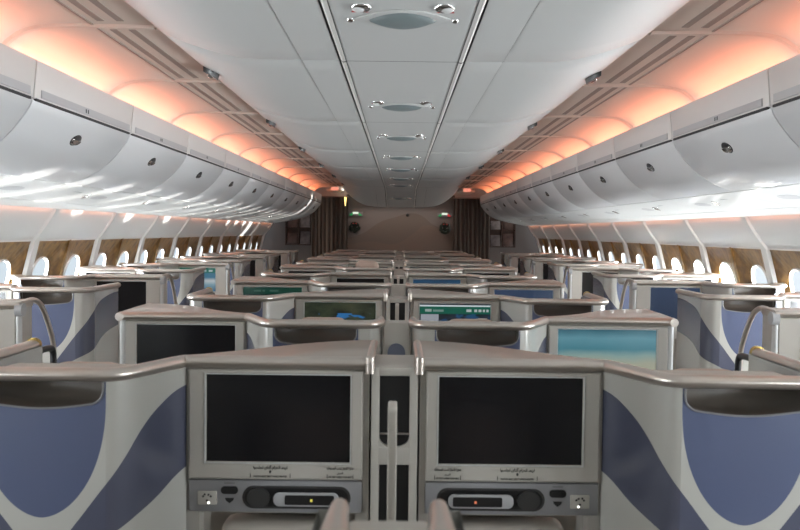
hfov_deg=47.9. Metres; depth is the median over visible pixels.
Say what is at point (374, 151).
trim
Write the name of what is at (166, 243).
window
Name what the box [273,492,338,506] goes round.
handset
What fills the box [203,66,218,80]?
ceiling spotlight
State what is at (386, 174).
ceiling
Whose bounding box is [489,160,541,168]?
trim
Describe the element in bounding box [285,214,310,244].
magazine rack
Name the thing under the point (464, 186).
ceiling
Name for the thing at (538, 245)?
trim
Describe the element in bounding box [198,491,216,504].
power socket
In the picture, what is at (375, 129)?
ceiling
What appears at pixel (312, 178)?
trim
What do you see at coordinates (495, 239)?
magazine
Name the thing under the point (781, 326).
business suite
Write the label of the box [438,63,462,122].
trim
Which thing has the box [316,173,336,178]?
ceiling
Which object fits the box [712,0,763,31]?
trim
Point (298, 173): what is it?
trim
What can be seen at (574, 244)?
window
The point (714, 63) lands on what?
lighting
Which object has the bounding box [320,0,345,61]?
trim
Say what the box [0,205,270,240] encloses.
wall
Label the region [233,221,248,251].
trim
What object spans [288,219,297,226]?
magazine
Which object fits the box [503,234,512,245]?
magazine
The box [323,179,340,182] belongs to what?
ceiling
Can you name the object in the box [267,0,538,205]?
trim
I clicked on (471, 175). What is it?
trim
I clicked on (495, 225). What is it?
magazine
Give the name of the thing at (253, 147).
trim
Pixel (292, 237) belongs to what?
magazine
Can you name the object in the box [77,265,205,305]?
business suite
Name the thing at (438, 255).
business suite
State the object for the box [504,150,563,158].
trim
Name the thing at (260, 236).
window
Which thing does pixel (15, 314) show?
business suite
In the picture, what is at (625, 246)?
trim
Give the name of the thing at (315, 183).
trim
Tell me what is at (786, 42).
trim
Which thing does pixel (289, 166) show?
trim
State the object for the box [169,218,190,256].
trim
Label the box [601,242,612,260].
window
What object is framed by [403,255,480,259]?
business suite
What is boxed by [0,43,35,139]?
bin
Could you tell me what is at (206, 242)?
window
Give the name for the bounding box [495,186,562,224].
bin
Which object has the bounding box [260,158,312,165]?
trim
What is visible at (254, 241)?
window
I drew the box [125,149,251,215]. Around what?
bin
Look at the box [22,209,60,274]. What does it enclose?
trim
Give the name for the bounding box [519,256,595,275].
business suite
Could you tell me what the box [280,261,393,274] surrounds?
business suite
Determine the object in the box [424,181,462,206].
ceiling
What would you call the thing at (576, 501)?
power socket
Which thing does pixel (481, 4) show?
trim
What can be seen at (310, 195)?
bin
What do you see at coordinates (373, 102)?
light
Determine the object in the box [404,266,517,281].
business suite
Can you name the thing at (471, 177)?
ceiling
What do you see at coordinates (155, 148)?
bin
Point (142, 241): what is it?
trim
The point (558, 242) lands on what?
window
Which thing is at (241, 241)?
window
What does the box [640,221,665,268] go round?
trim
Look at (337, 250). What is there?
business suite
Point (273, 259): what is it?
business suite
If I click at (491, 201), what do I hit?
bin
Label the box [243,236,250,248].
window
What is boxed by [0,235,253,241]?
trim
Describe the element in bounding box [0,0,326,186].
ceiling
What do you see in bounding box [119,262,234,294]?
business suite
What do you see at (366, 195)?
ceiling
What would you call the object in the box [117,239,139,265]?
window
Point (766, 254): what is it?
trim
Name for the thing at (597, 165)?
bin
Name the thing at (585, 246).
window
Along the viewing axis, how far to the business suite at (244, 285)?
5.93 m
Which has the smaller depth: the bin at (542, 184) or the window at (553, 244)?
the bin at (542, 184)
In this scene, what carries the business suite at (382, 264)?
on the floor
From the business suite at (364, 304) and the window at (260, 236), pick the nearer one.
the business suite at (364, 304)
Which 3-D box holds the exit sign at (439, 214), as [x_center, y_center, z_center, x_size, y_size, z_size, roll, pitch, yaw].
[0.871,-0.982,17.613,0.270,0.075,0.044,1,2,0]
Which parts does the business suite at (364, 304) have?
edge rail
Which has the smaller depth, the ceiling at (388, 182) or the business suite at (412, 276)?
the business suite at (412, 276)
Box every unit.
[346,3,458,29]
[369,101,434,111]
[376,134,425,140]
[382,155,420,159]
[385,168,416,171]
[387,178,414,180]
[389,185,411,186]
[390,197,411,199]
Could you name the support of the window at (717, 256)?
in the wall at (776, 231)
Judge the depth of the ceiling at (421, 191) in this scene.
15.81 m
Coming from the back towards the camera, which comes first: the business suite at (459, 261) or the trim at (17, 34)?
the business suite at (459, 261)
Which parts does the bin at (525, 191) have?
bin door, service panel, lip panel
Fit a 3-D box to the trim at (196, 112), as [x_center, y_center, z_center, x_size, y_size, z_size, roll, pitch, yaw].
[-1.341,-1.032,6.467,0.645,0.141,0.044,1,2,0]
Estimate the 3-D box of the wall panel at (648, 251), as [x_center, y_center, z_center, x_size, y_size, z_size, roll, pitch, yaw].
[2.724,0.023,9.574,0.192,0.506,0.695,1,2,0]
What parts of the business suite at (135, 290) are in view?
edge rail, corner post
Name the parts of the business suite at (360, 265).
edge rail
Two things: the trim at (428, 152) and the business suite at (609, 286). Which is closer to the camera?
the business suite at (609, 286)
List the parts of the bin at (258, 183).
lip panel, service panel, bin door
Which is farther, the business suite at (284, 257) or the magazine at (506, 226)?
the magazine at (506, 226)
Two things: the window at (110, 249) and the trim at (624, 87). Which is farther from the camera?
the window at (110, 249)
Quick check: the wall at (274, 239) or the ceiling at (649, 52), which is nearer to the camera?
the ceiling at (649, 52)
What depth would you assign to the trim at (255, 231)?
15.97 m
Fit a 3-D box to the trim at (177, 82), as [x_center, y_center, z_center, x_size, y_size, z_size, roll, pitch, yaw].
[-1.273,-1.074,5.785,0.011,0.007,1.360,1,2,0]
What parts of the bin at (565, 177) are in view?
bin door, service panel, lip panel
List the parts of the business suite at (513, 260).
edge rail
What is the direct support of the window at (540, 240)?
in the wall at (776, 231)
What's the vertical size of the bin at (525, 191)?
0.570 m
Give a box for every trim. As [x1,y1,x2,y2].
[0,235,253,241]
[2,23,155,46]
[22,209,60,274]
[55,0,93,24]
[88,213,118,265]
[96,28,175,79]
[109,79,220,95]
[134,215,159,262]
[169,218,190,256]
[170,111,258,123]
[177,82,222,111]
[195,219,214,255]
[210,132,282,141]
[216,220,233,252]
[225,114,253,132]
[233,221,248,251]
[239,147,298,155]
[248,222,261,248]
[259,223,272,249]
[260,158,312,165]
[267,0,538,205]
[276,166,322,172]
[288,173,329,178]
[299,178,337,183]
[307,183,340,187]
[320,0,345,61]
[341,61,364,122]
[363,123,374,150]
[373,151,379,167]
[422,152,429,168]
[428,123,440,151]
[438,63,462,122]
[459,0,485,62]
[464,180,502,185]
[471,175,512,181]
[479,169,526,175]
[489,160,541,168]
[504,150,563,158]
[520,136,591,146]
[528,226,540,252]
[539,225,552,252]
[540,238,799,250]
[545,115,632,128]
[550,118,577,135]
[552,225,566,255]
[567,224,583,256]
[581,87,626,115]
[583,84,694,101]
[586,223,604,260]
[610,222,630,262]
[629,35,708,84]
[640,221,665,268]
[649,31,799,54]
[682,219,711,272]
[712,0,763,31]
[740,216,777,283]
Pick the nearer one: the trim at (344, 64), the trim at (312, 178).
the trim at (344, 64)
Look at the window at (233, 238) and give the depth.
14.47 m
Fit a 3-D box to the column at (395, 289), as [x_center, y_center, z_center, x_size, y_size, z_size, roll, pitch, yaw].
[-0.018,0.694,5.835,0.100,1.140,0.098,1,2,0]
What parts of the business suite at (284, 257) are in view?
edge rail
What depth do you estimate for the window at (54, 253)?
7.02 m
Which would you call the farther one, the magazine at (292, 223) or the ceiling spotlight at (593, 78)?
the magazine at (292, 223)
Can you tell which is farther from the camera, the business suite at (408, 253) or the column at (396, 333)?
the business suite at (408, 253)
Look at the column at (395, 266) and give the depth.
9.52 m
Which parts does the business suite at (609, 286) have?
edge rail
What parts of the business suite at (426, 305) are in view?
edge rail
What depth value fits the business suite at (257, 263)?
11.18 m
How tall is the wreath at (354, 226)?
0.225 m
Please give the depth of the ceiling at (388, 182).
13.36 m
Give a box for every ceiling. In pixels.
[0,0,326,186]
[59,0,318,166]
[124,0,380,185]
[307,167,329,172]
[309,184,332,190]
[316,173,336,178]
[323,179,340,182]
[328,0,478,61]
[331,184,342,186]
[339,180,377,206]
[347,61,457,122]
[366,122,436,151]
[370,179,383,186]
[374,186,385,206]
[375,151,426,167]
[381,168,421,178]
[384,179,417,186]
[386,187,414,207]
[415,187,426,206]
[418,179,431,186]
[421,0,689,186]
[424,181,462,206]
[459,185,471,187]
[461,181,477,184]
[466,176,485,179]
[470,185,492,192]
[472,0,758,174]
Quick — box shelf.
[490,246,514,247]
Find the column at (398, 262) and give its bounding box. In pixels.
[395,260,402,264]
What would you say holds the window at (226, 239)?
in the wall at (16, 222)
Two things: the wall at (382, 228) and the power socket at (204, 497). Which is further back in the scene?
the wall at (382, 228)
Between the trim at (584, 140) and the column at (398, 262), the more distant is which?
the column at (398, 262)
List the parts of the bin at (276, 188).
lip panel, service panel, bin door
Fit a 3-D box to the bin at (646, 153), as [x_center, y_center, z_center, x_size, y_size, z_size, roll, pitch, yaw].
[1.991,-0.612,5.801,0.922,0.570,1.354,1,2,0]
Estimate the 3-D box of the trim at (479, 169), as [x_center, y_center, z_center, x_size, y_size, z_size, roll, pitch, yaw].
[1.366,-1.203,11.903,0.645,0.141,0.044,1,2,0]
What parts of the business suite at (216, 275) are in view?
edge rail, corner post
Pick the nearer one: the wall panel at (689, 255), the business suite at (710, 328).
the business suite at (710, 328)
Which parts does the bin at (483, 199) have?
bin door, service panel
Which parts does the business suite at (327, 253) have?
edge rail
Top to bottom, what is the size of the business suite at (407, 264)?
1.170 m
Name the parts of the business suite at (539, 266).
edge rail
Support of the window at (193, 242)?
in the wall at (16, 222)
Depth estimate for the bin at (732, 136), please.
4.37 m
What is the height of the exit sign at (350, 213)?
0.075 m
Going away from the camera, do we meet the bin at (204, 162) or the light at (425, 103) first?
the light at (425, 103)
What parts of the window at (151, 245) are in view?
frame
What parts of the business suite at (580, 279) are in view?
corner post, edge rail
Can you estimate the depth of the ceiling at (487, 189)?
16.68 m
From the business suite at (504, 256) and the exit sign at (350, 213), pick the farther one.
the exit sign at (350, 213)
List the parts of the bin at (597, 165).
bin door, service panel, lip panel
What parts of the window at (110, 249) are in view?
frame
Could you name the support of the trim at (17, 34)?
attached to the ceiling at (88, 55)
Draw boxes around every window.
[0,241,30,283]
[31,240,70,275]
[62,240,94,275]
[96,238,123,265]
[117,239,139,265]
[142,237,161,262]
[155,238,173,261]
[175,237,189,257]
[187,237,199,255]
[200,236,212,255]
[210,236,220,252]
[220,236,230,251]
[228,236,236,251]
[236,236,245,249]
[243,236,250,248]
[250,235,258,249]
[255,235,262,249]
[538,238,544,252]
[542,239,549,252]
[550,239,556,252]
[555,239,563,255]
[564,240,571,255]
[570,240,579,256]
[580,240,589,256]
[588,241,599,260]
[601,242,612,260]
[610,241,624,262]
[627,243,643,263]
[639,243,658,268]
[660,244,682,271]
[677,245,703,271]
[706,247,736,282]
[729,247,768,283]
[770,250,799,292]
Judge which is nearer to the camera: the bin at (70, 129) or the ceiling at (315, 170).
the bin at (70, 129)
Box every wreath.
[349,222,360,232]
[439,222,449,233]
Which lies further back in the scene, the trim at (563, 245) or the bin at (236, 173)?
the trim at (563, 245)
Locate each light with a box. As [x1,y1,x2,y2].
[350,3,371,12]
[372,101,383,104]
[420,101,431,105]
[434,4,455,12]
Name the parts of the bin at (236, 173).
lip panel, service panel, bin door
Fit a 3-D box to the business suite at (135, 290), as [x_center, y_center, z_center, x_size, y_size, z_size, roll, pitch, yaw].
[-2.186,0.638,6.531,1.027,1.170,0.756,1,2,0]
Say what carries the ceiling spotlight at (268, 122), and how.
attached to the ceiling at (251, 29)
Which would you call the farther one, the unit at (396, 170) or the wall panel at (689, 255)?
the unit at (396, 170)
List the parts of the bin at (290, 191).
lip panel, service panel, bin door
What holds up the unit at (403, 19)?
attached to the ceiling at (360, 41)
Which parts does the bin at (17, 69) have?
bin door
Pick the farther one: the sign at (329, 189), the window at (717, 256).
the sign at (329, 189)
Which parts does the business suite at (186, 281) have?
edge rail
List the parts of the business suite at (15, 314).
edge rail, corner post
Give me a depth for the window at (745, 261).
7.02 m
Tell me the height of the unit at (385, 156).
0.042 m
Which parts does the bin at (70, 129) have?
light plate, service panel, bin door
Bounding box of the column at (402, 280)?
[391,275,405,283]
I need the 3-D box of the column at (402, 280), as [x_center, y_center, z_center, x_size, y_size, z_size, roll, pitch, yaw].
[-0.017,0.645,7.304,0.121,1.128,0.318,1,2,0]
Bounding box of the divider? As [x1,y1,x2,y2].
[370,355,417,520]
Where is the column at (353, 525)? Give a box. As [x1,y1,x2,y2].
[349,521,427,529]
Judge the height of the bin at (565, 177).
0.570 m
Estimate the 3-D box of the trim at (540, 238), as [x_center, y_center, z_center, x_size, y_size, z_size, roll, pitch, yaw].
[2.641,-0.167,7.858,0.014,0.010,19.040,1,2,0]
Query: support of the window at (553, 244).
in the wall at (776, 231)
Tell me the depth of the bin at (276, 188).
11.17 m
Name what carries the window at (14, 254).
in the wall at (16, 222)
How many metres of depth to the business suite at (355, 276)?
7.12 m
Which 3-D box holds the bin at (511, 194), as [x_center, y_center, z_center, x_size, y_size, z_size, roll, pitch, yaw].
[1.994,-0.864,12.596,0.922,0.570,1.354,1,2,0]
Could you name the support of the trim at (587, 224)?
attached to the wall at (776, 231)
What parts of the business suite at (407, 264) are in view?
edge rail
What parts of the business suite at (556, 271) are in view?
edge rail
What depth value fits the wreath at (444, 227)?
17.59 m
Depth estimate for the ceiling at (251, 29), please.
4.03 m
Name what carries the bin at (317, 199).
attached to the wall at (16, 222)
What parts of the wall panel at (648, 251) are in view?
frame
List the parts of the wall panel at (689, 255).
frame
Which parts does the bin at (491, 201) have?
bin door, service panel, lip panel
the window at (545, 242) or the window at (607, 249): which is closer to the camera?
the window at (607, 249)
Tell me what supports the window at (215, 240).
in the wall at (16, 222)
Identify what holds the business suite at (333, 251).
on the floor
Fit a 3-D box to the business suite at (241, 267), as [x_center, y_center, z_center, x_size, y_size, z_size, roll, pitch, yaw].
[-2.208,0.508,10.129,1.017,1.163,0.756,1,2,0]
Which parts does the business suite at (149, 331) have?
corner post, rail, edge rail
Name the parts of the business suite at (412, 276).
edge rail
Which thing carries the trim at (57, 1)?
attached to the ceiling at (88, 55)
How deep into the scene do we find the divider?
2.35 m
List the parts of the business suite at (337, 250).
edge rail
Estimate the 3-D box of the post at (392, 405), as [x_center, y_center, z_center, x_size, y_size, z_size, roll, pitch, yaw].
[-0.021,0.841,1.746,0.017,1.150,0.080,1,2,0]
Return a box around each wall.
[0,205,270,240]
[255,222,310,261]
[315,187,485,253]
[489,224,544,263]
[530,214,799,249]
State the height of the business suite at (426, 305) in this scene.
1.170 m
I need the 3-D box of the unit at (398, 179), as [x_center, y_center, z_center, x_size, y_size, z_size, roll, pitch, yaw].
[0.013,-1.180,12.329,0.387,0.042,0.328,1,2,0]
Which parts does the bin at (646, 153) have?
bin door, light plate, service panel, lip panel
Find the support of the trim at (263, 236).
attached to the wall at (16, 222)
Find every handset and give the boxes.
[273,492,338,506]
[448,494,513,508]
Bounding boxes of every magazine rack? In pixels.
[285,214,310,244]
[489,216,515,247]
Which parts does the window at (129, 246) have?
frame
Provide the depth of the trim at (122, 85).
5.09 m
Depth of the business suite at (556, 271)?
9.83 m
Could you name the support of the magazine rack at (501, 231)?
attached to the wall at (525, 241)
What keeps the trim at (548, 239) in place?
attached to the wall at (776, 231)
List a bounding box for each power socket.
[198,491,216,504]
[570,495,588,508]
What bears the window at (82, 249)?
in the wall at (16, 222)
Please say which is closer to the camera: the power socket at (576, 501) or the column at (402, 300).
the power socket at (576, 501)
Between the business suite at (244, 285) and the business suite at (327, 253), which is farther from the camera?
the business suite at (327, 253)
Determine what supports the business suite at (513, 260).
on the floor
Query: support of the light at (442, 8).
attached to the unit at (403, 19)
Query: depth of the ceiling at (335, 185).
16.75 m
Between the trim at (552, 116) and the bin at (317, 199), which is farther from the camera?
the bin at (317, 199)
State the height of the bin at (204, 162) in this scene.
0.570 m
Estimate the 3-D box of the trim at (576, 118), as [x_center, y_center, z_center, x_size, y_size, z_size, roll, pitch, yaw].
[1.298,-1.095,7.144,0.011,0.007,1.360,1,2,0]
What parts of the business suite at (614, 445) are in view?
control panel, edge rail, backrest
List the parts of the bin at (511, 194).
bin door, service panel, lip panel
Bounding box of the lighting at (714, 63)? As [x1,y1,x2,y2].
[474,0,799,189]
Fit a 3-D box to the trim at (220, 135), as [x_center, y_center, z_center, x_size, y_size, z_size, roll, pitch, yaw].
[-1.340,-1.082,7.826,0.645,0.141,0.044,1,2,0]
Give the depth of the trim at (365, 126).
6.87 m
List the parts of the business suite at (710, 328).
edge rail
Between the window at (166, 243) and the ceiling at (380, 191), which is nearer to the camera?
the window at (166, 243)
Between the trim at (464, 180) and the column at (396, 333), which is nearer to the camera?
the column at (396, 333)
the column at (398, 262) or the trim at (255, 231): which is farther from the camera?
the trim at (255, 231)
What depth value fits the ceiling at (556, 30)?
3.96 m
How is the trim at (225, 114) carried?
attached to the ceiling at (88, 55)
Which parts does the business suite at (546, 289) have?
edge rail, corner post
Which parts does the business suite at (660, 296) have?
corner post, edge rail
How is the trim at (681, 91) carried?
attached to the lighting at (714, 63)
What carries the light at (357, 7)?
attached to the unit at (403, 19)
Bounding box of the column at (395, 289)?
[390,284,405,295]
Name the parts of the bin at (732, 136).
bin door, service panel, light plate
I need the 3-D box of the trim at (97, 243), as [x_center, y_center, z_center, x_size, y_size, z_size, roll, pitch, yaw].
[-2.457,-0.300,7.855,0.672,1.361,0.116,1,2,0]
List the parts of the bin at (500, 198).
bin door, service panel, lip panel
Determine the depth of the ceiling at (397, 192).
15.82 m
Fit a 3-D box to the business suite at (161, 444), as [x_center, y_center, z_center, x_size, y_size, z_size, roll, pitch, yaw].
[-0.584,0.807,2.488,1.026,1.170,0.756,1,2,0]
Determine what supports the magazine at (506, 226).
in the magazine rack at (501, 231)
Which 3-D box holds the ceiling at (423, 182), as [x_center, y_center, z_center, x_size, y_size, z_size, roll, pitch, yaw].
[0.364,-1.228,13.519,0.158,0.005,2.142,1,2,0]
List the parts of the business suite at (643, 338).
edge rail, rail, corner post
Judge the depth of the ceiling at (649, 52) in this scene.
4.38 m
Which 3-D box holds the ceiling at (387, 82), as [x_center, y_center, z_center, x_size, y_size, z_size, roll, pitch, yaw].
[0.010,-0.910,4.925,0.476,0.001,2.142,1,2,0]
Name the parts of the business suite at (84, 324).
edge rail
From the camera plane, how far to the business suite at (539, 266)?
11.18 m
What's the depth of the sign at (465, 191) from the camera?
17.37 m
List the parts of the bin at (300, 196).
lip panel, service panel, bin door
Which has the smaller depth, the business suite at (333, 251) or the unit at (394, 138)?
the unit at (394, 138)
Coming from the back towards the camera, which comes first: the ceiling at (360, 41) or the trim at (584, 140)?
the trim at (584, 140)
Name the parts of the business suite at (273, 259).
edge rail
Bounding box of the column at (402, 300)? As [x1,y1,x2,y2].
[386,296,408,319]
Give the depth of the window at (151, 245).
9.77 m
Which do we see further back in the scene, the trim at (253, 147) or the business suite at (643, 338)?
the trim at (253, 147)
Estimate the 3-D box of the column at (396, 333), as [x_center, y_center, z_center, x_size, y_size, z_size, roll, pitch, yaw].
[-0.019,0.783,3.436,0.100,1.140,0.098,1,2,0]
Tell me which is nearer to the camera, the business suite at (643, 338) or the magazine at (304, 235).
the business suite at (643, 338)
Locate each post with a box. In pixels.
[387,401,396,520]
[395,303,398,319]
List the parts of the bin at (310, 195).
lip panel, service panel, bin door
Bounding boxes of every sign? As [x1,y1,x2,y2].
[326,187,343,192]
[349,212,362,215]
[438,213,450,216]
[458,188,474,194]
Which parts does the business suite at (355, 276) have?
edge rail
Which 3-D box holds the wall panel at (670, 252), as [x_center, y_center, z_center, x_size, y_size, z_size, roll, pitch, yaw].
[2.728,0.048,8.887,0.178,0.506,0.680,1,2,0]
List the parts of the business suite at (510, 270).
edge rail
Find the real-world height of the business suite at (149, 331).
1.165 m
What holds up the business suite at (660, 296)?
on the floor
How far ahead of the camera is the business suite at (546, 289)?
5.93 m
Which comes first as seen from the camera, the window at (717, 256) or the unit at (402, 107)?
the unit at (402, 107)
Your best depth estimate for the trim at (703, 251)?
7.82 m
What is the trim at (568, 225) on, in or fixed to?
attached to the wall at (776, 231)
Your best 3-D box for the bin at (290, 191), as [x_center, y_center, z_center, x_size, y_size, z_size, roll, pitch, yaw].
[-1.974,-0.909,12.596,0.922,0.570,1.354,1,2,0]
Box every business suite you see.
[0,282,120,363]
[0,297,56,353]
[0,338,377,529]
[10,273,176,363]
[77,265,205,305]
[115,303,385,529]
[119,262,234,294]
[156,257,250,294]
[180,256,268,276]
[187,287,388,354]
[203,252,279,272]
[220,251,291,272]
[231,276,391,295]
[236,249,298,263]
[260,269,391,295]
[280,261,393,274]
[296,260,393,267]
[307,257,395,261]
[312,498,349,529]
[317,254,394,258]
[324,252,395,264]
[331,251,395,253]
[336,249,396,251]
[402,251,463,252]
[402,254,474,257]
[403,251,466,254]
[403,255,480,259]
[403,259,491,263]
[404,261,501,267]
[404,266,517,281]
[405,271,536,295]
[405,279,565,298]
[407,289,608,354]
[408,309,678,529]
[413,340,799,529]
[427,499,463,529]
[500,252,563,266]
[507,254,578,275]
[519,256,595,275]
[529,259,617,279]
[547,262,642,298]
[563,266,678,298]
[592,271,719,309]
[619,278,786,369]
[675,289,799,370]
[738,305,799,370]
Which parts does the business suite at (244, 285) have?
corner post, edge rail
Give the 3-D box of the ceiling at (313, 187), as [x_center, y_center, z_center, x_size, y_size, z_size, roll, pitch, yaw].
[-1.464,-1.413,16.660,0.391,0.137,1.360,1,2,0]
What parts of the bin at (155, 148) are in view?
lip panel, service panel, light plate, bin door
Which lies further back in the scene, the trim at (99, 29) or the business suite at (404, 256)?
the business suite at (404, 256)
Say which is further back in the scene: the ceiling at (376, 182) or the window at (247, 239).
the window at (247, 239)
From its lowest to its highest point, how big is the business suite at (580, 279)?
1.170 m
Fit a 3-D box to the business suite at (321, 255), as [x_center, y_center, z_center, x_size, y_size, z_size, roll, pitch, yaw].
[-0.580,0.451,12.081,1.026,1.170,0.756,1,2,0]
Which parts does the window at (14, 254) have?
frame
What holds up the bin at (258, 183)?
attached to the wall at (16, 222)
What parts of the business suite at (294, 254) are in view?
edge rail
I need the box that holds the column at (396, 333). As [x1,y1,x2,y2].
[383,320,409,354]
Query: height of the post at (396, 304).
1.150 m
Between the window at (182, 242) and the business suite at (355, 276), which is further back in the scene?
the window at (182, 242)
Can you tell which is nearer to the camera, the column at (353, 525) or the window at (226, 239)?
the column at (353, 525)
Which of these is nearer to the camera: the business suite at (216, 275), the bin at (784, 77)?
the bin at (784, 77)
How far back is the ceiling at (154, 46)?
4.49 m
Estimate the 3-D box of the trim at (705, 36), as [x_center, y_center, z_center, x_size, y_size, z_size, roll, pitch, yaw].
[1.297,-0.995,4.426,0.011,0.007,1.360,1,2,0]
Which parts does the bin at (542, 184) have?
bin door, service panel, lip panel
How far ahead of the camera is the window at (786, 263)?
6.31 m
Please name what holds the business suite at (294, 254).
on the floor
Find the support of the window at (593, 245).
in the wall at (776, 231)
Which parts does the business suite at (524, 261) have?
edge rail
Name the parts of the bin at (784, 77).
bin door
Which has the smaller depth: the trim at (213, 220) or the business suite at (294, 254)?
the trim at (213, 220)
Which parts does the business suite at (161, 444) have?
backrest, edge rail, control panel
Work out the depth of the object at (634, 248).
10.37 m
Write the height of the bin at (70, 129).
0.570 m
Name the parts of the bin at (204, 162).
lip panel, service panel, bin door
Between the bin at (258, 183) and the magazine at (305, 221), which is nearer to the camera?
the bin at (258, 183)
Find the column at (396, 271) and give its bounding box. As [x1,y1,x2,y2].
[393,269,403,274]
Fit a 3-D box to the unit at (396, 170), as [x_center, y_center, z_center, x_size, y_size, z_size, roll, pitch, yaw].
[0.013,-1.113,10.530,0.387,0.042,0.328,1,2,0]
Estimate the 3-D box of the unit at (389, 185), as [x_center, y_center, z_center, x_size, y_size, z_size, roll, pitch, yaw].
[0.014,-1.247,14.127,0.387,0.042,0.328,1,2,0]
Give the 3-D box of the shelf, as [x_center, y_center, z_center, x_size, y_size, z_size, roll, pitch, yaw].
[2.014,-0.359,17.848,0.520,0.020,0.120,1,2,0]
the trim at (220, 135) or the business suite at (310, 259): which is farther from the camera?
the business suite at (310, 259)
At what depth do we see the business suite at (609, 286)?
7.43 m
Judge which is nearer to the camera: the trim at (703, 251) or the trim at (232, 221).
the trim at (703, 251)
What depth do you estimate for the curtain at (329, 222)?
17.54 m
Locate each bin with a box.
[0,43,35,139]
[0,59,132,198]
[0,106,188,208]
[68,132,225,212]
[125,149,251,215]
[165,162,270,217]
[195,171,285,218]
[218,178,296,220]
[237,183,306,221]
[252,188,314,222]
[264,192,321,222]
[480,193,536,225]
[487,190,546,225]
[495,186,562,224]
[504,180,583,223]
[516,174,607,223]
[531,165,633,222]
[551,153,676,220]
[577,137,735,218]
[614,111,799,216]
[670,68,799,207]
[769,54,799,146]
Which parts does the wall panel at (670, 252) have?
frame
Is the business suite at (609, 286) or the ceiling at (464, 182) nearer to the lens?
the business suite at (609, 286)
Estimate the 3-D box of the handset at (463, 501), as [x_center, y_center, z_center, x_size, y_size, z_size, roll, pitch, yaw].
[0.210,0.615,2.337,0.170,0.037,0.010,1,2,0]
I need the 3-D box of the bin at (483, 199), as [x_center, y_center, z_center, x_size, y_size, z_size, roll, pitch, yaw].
[1.996,-1.016,16.673,0.922,0.570,1.354,1,2,0]
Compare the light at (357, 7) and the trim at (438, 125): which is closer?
the light at (357, 7)
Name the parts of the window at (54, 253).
frame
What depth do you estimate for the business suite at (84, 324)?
4.97 m
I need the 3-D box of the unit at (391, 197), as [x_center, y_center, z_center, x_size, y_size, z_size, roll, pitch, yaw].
[0.013,-1.179,15.931,0.387,0.042,0.328,1,2,0]
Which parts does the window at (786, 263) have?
frame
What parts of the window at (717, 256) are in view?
frame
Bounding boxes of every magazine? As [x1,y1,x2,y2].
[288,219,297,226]
[288,233,296,243]
[300,215,309,226]
[300,231,309,243]
[491,221,500,229]
[491,235,499,245]
[503,221,512,229]
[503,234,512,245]
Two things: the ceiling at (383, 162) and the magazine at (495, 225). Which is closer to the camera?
the ceiling at (383, 162)
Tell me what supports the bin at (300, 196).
attached to the wall at (16, 222)
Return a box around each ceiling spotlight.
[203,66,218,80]
[266,119,275,127]
[527,122,536,130]
[585,71,600,84]
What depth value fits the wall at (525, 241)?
17.91 m
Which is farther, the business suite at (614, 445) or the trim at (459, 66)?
the trim at (459, 66)
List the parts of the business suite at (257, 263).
edge rail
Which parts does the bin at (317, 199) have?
service panel, bin door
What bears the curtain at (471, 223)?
hanging from the wall at (382, 228)
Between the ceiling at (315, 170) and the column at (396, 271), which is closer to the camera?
the column at (396, 271)
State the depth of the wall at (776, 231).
7.60 m
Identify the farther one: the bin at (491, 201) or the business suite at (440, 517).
the bin at (491, 201)
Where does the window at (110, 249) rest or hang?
in the wall at (16, 222)
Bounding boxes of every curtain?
[311,196,348,256]
[453,197,489,258]
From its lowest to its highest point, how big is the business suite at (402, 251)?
1.165 m
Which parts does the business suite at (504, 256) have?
edge rail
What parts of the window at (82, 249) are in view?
frame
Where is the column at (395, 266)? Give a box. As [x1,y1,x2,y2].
[393,265,404,274]
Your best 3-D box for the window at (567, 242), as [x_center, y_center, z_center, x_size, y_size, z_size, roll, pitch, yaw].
[2.731,-0.153,14.323,0.178,0.506,0.680,1,2,0]
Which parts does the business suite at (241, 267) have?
edge rail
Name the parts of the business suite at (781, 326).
corner post, edge rail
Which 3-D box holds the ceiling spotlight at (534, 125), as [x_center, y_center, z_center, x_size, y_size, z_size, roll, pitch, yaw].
[0.997,-1.052,6.835,0.060,0.061,0.210,1,2,0]
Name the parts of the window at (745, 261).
frame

